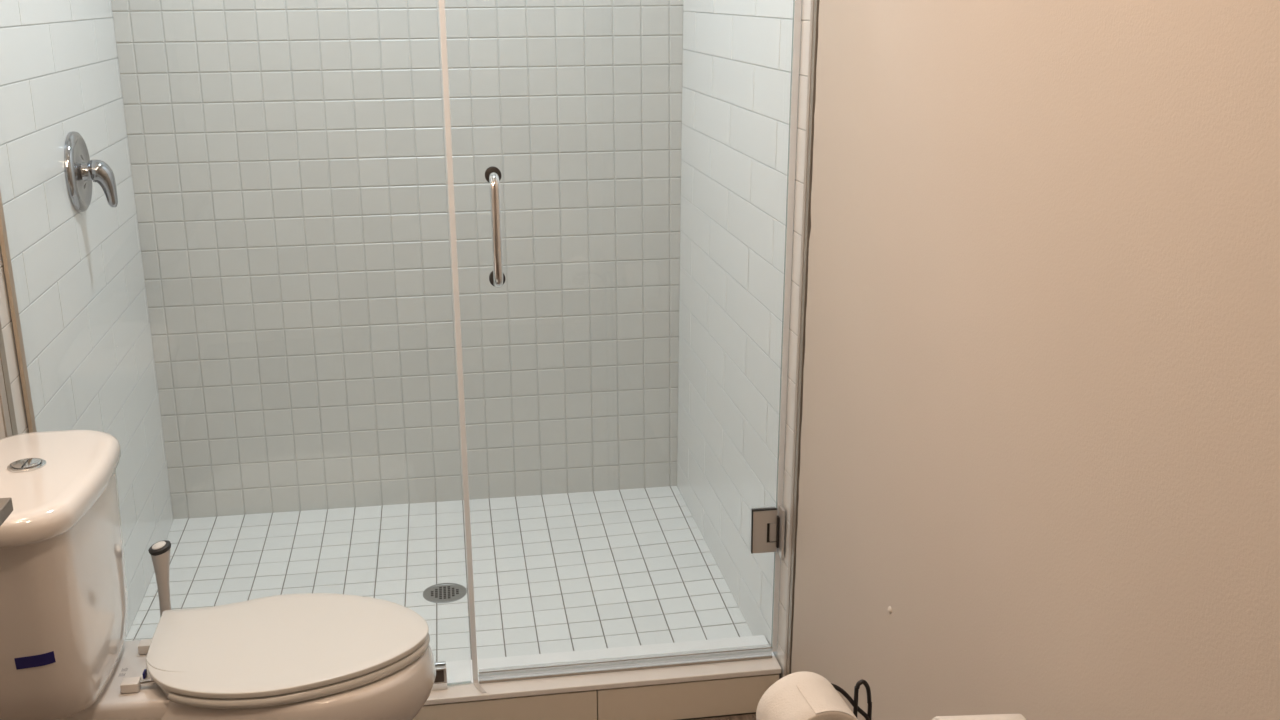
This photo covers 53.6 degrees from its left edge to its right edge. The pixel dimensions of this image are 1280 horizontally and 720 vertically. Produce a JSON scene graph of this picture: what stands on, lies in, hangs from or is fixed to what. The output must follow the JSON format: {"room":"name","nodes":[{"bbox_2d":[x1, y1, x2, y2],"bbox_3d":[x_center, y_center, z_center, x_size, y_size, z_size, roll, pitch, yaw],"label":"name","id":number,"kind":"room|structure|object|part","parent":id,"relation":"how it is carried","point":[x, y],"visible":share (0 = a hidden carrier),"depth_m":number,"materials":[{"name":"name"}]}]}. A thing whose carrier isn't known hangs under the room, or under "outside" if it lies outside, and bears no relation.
{"room":"bathroom","nodes":[
{"label":"bathroom","id":0,"kind":"room"},
{"bbox_2d":[0,405,5,438],"bbox_3d":[-0.928,0.059,0.550,0.087,2.682,3.267,-3,16,-8],"label":"wall","id":1,"kind":"structure","parent":0,"point":[2,431],"depth_m":2.25,"materials":[{"name":"white paint"}]},
{"bbox_2d":[0,498,12,525],"bbox_3d":[-0.844,0.413,1.093,0.168,0.062,1.376,-3,16,-8],"label":"countertop","id":2,"kind":"structure","parent":1,"relation":"attached to","point":[6,506],"depth_m":1.73,"materials":[{"name":"grey stone"}]},
{"bbox_2d":[0,320,17,436],"bbox_3d":[-1.170,-0.401,2.131,0.061,2.682,0.057,-3,17,-10],"label":"trim","id":3,"kind":"structure","parent":1,"relation":"attached to","point":[6,400],"depth_m":2.27,"materials":[{"name":"beige"}]},
{"bbox_2d":[0,0,173,638],"bbox_3d":[-1.303,-0.565,2.763,0.081,2.720,1.272,-3,17,-10],"label":"wall","id":4,"kind":"structure","parent":0,"point":[79,281],"depth_m":2.85,"materials":[{"name":"tile"}]},
{"bbox_2d":[64,131,117,211],"bbox_3d":[-1.228,-0.424,2.849,0.086,0.180,0.180,-3,16,-8],"label":"shower valve","id":5,"kind":"object","parent":4,"relation":"attached to","point":[80,171],"visible":1,"depth_m":2.83,"materials":[{"name":"silver metal"}]},
{"bbox_3d":[-1.212,-0.398,2.860,0.055,0.109,0.052,-3,16,-8],"label":"lever","id":6,"kind":"part","parent":5,"relation":"part of","materials":[{"name":"silver metal"}]},
{"bbox_2d":[111,0,682,518],"bbox_3d":[-0.614,-0.793,3.523,1.720,2.720,0.082,-3,16,-8],"label":"wall","id":7,"kind":"structure","parent":0,"point":[288,161],"depth_m":3.61,"materials":[{"name":"tile"}]},
{"bbox_2d":[125,486,752,661],"bbox_3d":[-0.539,0.613,3.343,1.521,0.080,1.058,-3,16,-8],"label":"floor","id":8,"kind":"structure","parent":0,"point":[564,572],"depth_m":3.43,"materials":[{"name":"tile"}]},
{"bbox_2d":[423,583,466,602],"bbox_3d":[-0.507,0.605,3.293,0.113,0.003,0.113,-3,16,-8],"label":"shower drain","id":9,"kind":"object","parent":8,"relation":"on","point":[442,592],"visible":1,"depth_m":3.29,"materials":[{"name":"metal"}]},
{"bbox_2d":[678,712,755,719],"bbox_3d":[-0.089,1.299,1.170,1.660,0.060,3.500,-3,16,-8],"label":"floor","id":10,"kind":"structure","parent":0,"point":[744,716],"depth_m":2.80,"materials":[{"name":"tile"}]},
{"bbox_2d":[148,540,170,617],"bbox_3d":[-0.910,0.609,2.469,0.104,0.549,0.104,-3,16,-8],"label":"toilet brush","id":11,"kind":"object","parent":10,"relation":"on","point":[159,552],"visible":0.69,"depth_m":2.40,"materials":[{"name":"grey plastic"}]},
{"bbox_2d":[0,430,435,719],"bbox_3d":[-0.723,0.549,2.192,0.728,0.815,0.428,-3,16,-8],"label":"toilet","id":12,"kind":"object","parent":10,"relation":"on","point":[65,654],"visible":1,"depth_m":2.09,"materials":[{"name":"white ceramic"}]},
{"bbox_3d":[-0.978,0.199,2.049,0.218,0.044,0.428,-3,16,-8],"label":"tank lid","id":13,"kind":"part","parent":12,"relation":"part of","materials":[{"name":"white ceramic"}]},
{"bbox_3d":[-0.979,0.383,2.102,0.201,0.338,0.390,-3,16,-8],"label":"tank","id":14,"kind":"part","parent":12,"relation":"part of","materials":[{"name":"white ceramic"}]},
{"bbox_3d":[-0.612,0.490,2.215,0.480,0.014,0.349,-3,16,-8],"label":"lid","id":15,"kind":"part","parent":12,"relation":"part of","materials":[{"name":"white plastic"}]},
{"bbox_3d":[-0.606,0.506,2.220,0.471,0.018,0.352,-3,16,-8],"label":"seat","id":16,"kind":"part","parent":12,"relation":"part of","materials":[{"name":"white plastic"}]},
{"bbox_2d":[413,635,780,719],"bbox_3d":[-0.426,0.756,2.775,1.472,0.127,0.155,-3,16,-8],"label":"curb","id":17,"kind":"object","parent":10,"relation":"on","point":[735,687],"visible":0.62,"depth_m":2.77,"materials":[{"name":"grey tile"}]},
{"bbox_2d":[0,14,471,690],"bbox_3d":[-0.764,-0.222,2.383,0.801,1.975,0.035,-4,17,-12],"label":"glass panel","id":18,"kind":"object","parent":17,"relation":"on","point":[440,683],"visible":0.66,"depth_m":2.35,"materials":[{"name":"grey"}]},
{"bbox_3d":[-0.763,-0.225,2.389,0.797,1.972,0.010,-4,17,-11],"label":"glass pane","id":19,"kind":"part","parent":18,"relation":"part of","materials":[{"name":"grey"}]},
{"bbox_2d":[831,679,871,719],"bbox_3d":[0.308,0.744,1.615,0.268,0.749,0.222,-3,16,-8],"label":"toilet paper stand","id":20,"kind":"object","parent":10,"relation":"on","point":[854,703],"visible":0.66,"depth_m":1.52,"materials":[{"name":"black metal"}]},
{"bbox_2d":[756,671,857,719],"bbox_3d":[0.196,0.426,1.457,0.102,0.102,0.092,-4,17,-13],"label":"toilet paper roll","id":21,"kind":"object","parent":20,"relation":"on","point":[803,695],"visible":1,"depth_m":1.44,"materials":[{"name":"white paper"}]},
{"bbox_3d":[0.271,0.740,1.622,0.024,0.745,0.005,-3,16,-8],"label":"post","id":22,"kind":"part","parent":20,"relation":"part of","materials":[{"name":"black metal"}]},
{"bbox_2d":[677,0,1279,719],"bbox_3d":[0.559,-0.167,1.350,0.095,2.720,4.750,-2,16,-9],"label":"wall","id":23,"kind":"structure","parent":0,"point":[1039,477],"depth_m":1.66,"materials":[{"name":"white paint"}]},
{"bbox_2d":[439,0,801,692],"bbox_3d":[-0.020,-0.259,2.489,0.698,1.974,0.080,-3,16,-8],"label":"shower door","id":24,"kind":"structure","parent":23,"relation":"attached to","point":[767,530],"depth_m":2.60,"materials":[{"name":"clear glass"}]},
{"bbox_2d":[485,167,500,181],"bbox_3d":[-0.283,-0.356,2.442,0.032,0.032,0.003,-3,16,-8],"label":"washer","id":25,"kind":"object","parent":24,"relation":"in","point":[491,169],"depth_m":2.44,"materials":[{"name":"grey metal"}]},
{"bbox_3d":[-0.277,-0.249,2.441,0.019,0.223,0.063,-3,16,-8],"label":"handle","id":26,"kind":"part","parent":24,"relation":"part of","materials":[{"name":"silver metal"}]},
{"bbox_2d":[489,272,504,285],"bbox_3d":[-0.281,-0.160,2.499,0.032,0.032,0.003,-3,16,-8],"label":"washer","id":27,"kind":"object","parent":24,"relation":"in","point":[491,274],"depth_m":2.50,"materials":[{"name":"grey metal"}]},
{"bbox_3d":[-0.026,0.680,2.784,0.650,0.005,0.002,-3,16,-8],"label":"sweep rail","id":28,"kind":"part","parent":24,"relation":"part of","materials":[{"name":"clear plastic"}]},
{"bbox_2d":[784,0,819,676],"bbox_3d":[0.369,-0.497,2.416,0.087,2.682,0.061,-2,16,-9],"label":"trim","id":29,"kind":"structure","parent":23,"relation":"attached to","point":[814,13],"depth_m":2.54,"materials":[{"name":"beige"}]},
{"bbox_2d":[932,714,1025,719],"bbox_3d":[0.391,0.464,1.454,0.100,0.112,0.111,-1,16,-2],"label":"toilet paper roll","id":30,"kind":"object","parent":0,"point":[992,716],"visible":1,"depth_m":1.45,"materials":[{"name":"white paper"}]}
]}

